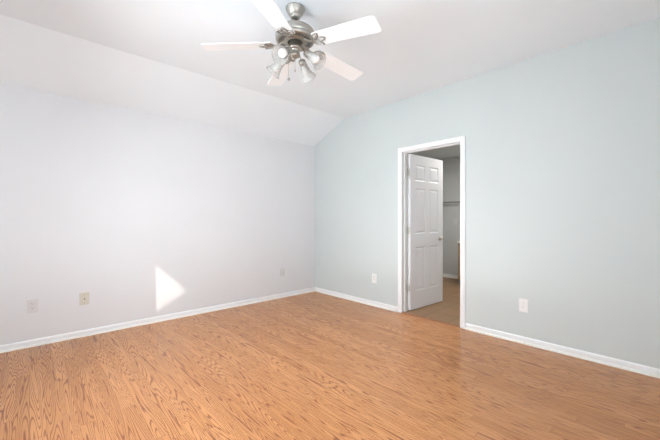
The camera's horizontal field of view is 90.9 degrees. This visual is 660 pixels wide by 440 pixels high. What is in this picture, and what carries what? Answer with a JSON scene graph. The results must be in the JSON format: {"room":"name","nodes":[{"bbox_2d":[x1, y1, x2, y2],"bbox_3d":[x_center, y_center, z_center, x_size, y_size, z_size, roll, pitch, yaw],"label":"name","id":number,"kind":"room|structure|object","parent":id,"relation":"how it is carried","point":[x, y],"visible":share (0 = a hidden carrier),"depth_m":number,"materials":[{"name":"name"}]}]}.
{"room":"empty bedroom","nodes":[
{"label":"empty bedroom","id":0,"kind":"room"},
{"bbox_2d":[0,84,314,344],"bbox_3d":[-1.850,-0.020,3.992,4.490,2.400,0.120,0,0,-43],"label":"wall","id":1,"kind":"structure","parent":0,"point":[120,215],"depth_m":3.61,"materials":[{"name":"paint"}]},
{"bbox_2d":[27,299,37,313],"bbox_3d":[-2.786,0.807,3.040,0.080,0.125,0.009,0,0,-43],"label":"electrical outlet","id":2,"kind":"object","parent":1,"relation":"attached to","point":[32,305],"visible":1,"depth_m":3.04,"materials":[{"name":"white plastic"}]},
{"bbox_2d":[79,292,88,304],"bbox_3d":[-2.499,0.802,3.305,0.080,0.125,0.008,0,0,-43],"label":"jack","id":3,"kind":"object","parent":1,"relation":"attached to","point":[83,298],"visible":1,"depth_m":3.30,"materials":[{"name":"beige plastic"}]},
{"bbox_2d":[0,287,314,352],"bbox_3d":[-1.800,1.149,3.940,4.250,0.063,0.027,0,0,-43],"label":"baseboard","id":4,"kind":"structure","parent":1,"relation":"attached to","point":[56,338],"depth_m":3.60,"materials":[{"name":"white wood"}]},
{"bbox_2d":[280,268,284,276],"bbox_3d":[-0.721,0.798,4.951,0.080,0.125,0.009,0,0,-43],"label":"electrical outlet","id":5,"kind":"object","parent":1,"relation":"attached to","point":[282,271],"visible":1,"depth_m":4.94,"materials":[{"name":"white plastic"}]},
{"bbox_2d":[0,14,343,145],"bbox_3d":[-1.614,-1.424,3.733,4.490,0.409,0.815,0,0,-43],"label":"ceiling","id":6,"kind":"structure","parent":0,"point":[38,58],"depth_m":3.32,"materials":[{"name":"paint"}]},
{"bbox_2d":[0,277,659,439],"bbox_3d":[0.771,1.212,3.238,7.070,0.060,4.550,0,0,-43],"label":"floor","id":7,"kind":"structure","parent":0,"point":[314,365],"depth_m":2.35,"materials":[{"name":"brown wood"}]},
{"bbox_2d":[401,311,459,327],"bbox_3d":[1.194,1.175,3.867,0.074,0.010,0.770,0,0,-43],"label":"threshold","id":8,"kind":"object","parent":7,"relation":"on","point":[436,320],"visible":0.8,"depth_m":3.82,"materials":[{"name":"brown wood"}]},
{"bbox_2d":[457,241,459,278],"bbox_3d":[3.149,0.732,5.401,0.619,0.890,1.867,0,0,-43],"label":"bathroom vanity","id":9,"kind":"object","parent":7,"relation":"on","point":[458,242],"visible":0.02,"depth_m":5.88,"materials":[{"name":"brown wood"}]},
{"bbox_2d":[0,0,659,117],"bbox_3d":[0.012,-1.574,1.975,4.490,0.100,3.975,0,0,-43],"label":"ceiling","id":10,"kind":"structure","parent":0,"point":[413,48],"depth_m":2.67,"materials":[{"name":"paint"}]},
{"bbox_2d":[201,0,380,85],"bbox_3d":[-0.216,-1.262,2.363,1.207,0.526,1.253,0,0,-43],"label":"ceiling fan","id":11,"kind":"object","parent":10,"relation":"hanging from","point":[294,36],"visible":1,"depth_m":2.26,"materials":[{"name":"silver metal"}]},
{"bbox_2d":[409,145,459,159],"bbox_3d":[2.157,-1.302,5.025,2.800,0.080,2.900,0,0,-43],"label":"ceiling","id":12,"kind":"structure","parent":0,"point":[446,152],"depth_m":6.17,"materials":[{"name":"paint"}]},
{"bbox_2d":[439,157,459,274],"bbox_3d":[3.148,-0.044,5.945,0.100,2.440,2.900,0,0,-43],"label":"wall","id":13,"kind":"structure","parent":0,"point":[451,192],"depth_m":6.60,"materials":[{"name":"paint"}]},
{"bbox_2d":[443,274,457,278],"bbox_3d":[2.459,1.143,6.598,0.027,0.063,0.810,0,0,-43],"label":"baseboard","id":14,"kind":"structure","parent":13,"relation":"attached to","point":[450,276],"depth_m":6.61,"materials":[{"name":"white"}]},
{"bbox_2d":[315,17,659,368],"bbox_3d":[1.380,-0.174,3.717,0.120,2.709,4.670,0,0,-43],"label":"wall","id":15,"kind":"structure","parent":0,"point":[563,191],"depth_m":3.01,"materials":[{"name":"paint"}]},
{"bbox_2d":[315,287,397,311],"bbox_3d":[0.308,1.147,4.771,0.027,0.063,1.646,0,0,-43],"label":"baseboard","id":16,"kind":"structure","parent":15,"relation":"attached to","point":[365,301],"depth_m":4.65,"materials":[{"name":"white wood"}]},
{"bbox_2d":[372,274,376,282],"bbox_3d":[0.605,0.802,4.462,0.009,0.125,0.080,0,0,-43],"label":"electrical outlet","id":17,"kind":"object","parent":15,"relation":"attached to","point":[374,278],"visible":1,"depth_m":4.45,"materials":[{"name":"white plastic"}]},
{"bbox_2d":[407,154,443,309],"bbox_3d":[1.315,0.156,4.444,0.775,2.022,0.152,0,0,-40],"label":"door","id":18,"kind":"structure","parent":15,"relation":"in","point":[425,232],"depth_m":4.40,"materials":[{"name":"white paint"}]},
{"bbox_2d":[398,136,465,328],"bbox_3d":[1.221,0.132,3.890,0.155,2.097,0.874,0,0,-43],"label":"door frame","id":19,"kind":"structure","parent":15,"relation":"attached to","point":[461,140],"depth_m":4.12,"materials":[{"name":"white wood"}]},
{"bbox_2d":[519,298,527,312],"bbox_3d":[1.854,0.819,3.112,0.009,0.125,0.080,0,0,-43],"label":"electrical outlet","id":20,"kind":"object","parent":15,"relation":"attached to","point":[523,305],"visible":1,"depth_m":3.11,"materials":[{"name":"white plastic"}]},
{"bbox_2d":[465,323,659,378],"bbox_3d":[2.149,1.152,2.781,0.027,0.063,2.008,0,0,-43],"label":"baseboard","id":21,"kind":"structure","parent":15,"relation":"attached to","point":[620,364],"depth_m":2.83,"materials":[{"name":"white wood"}]}
]}

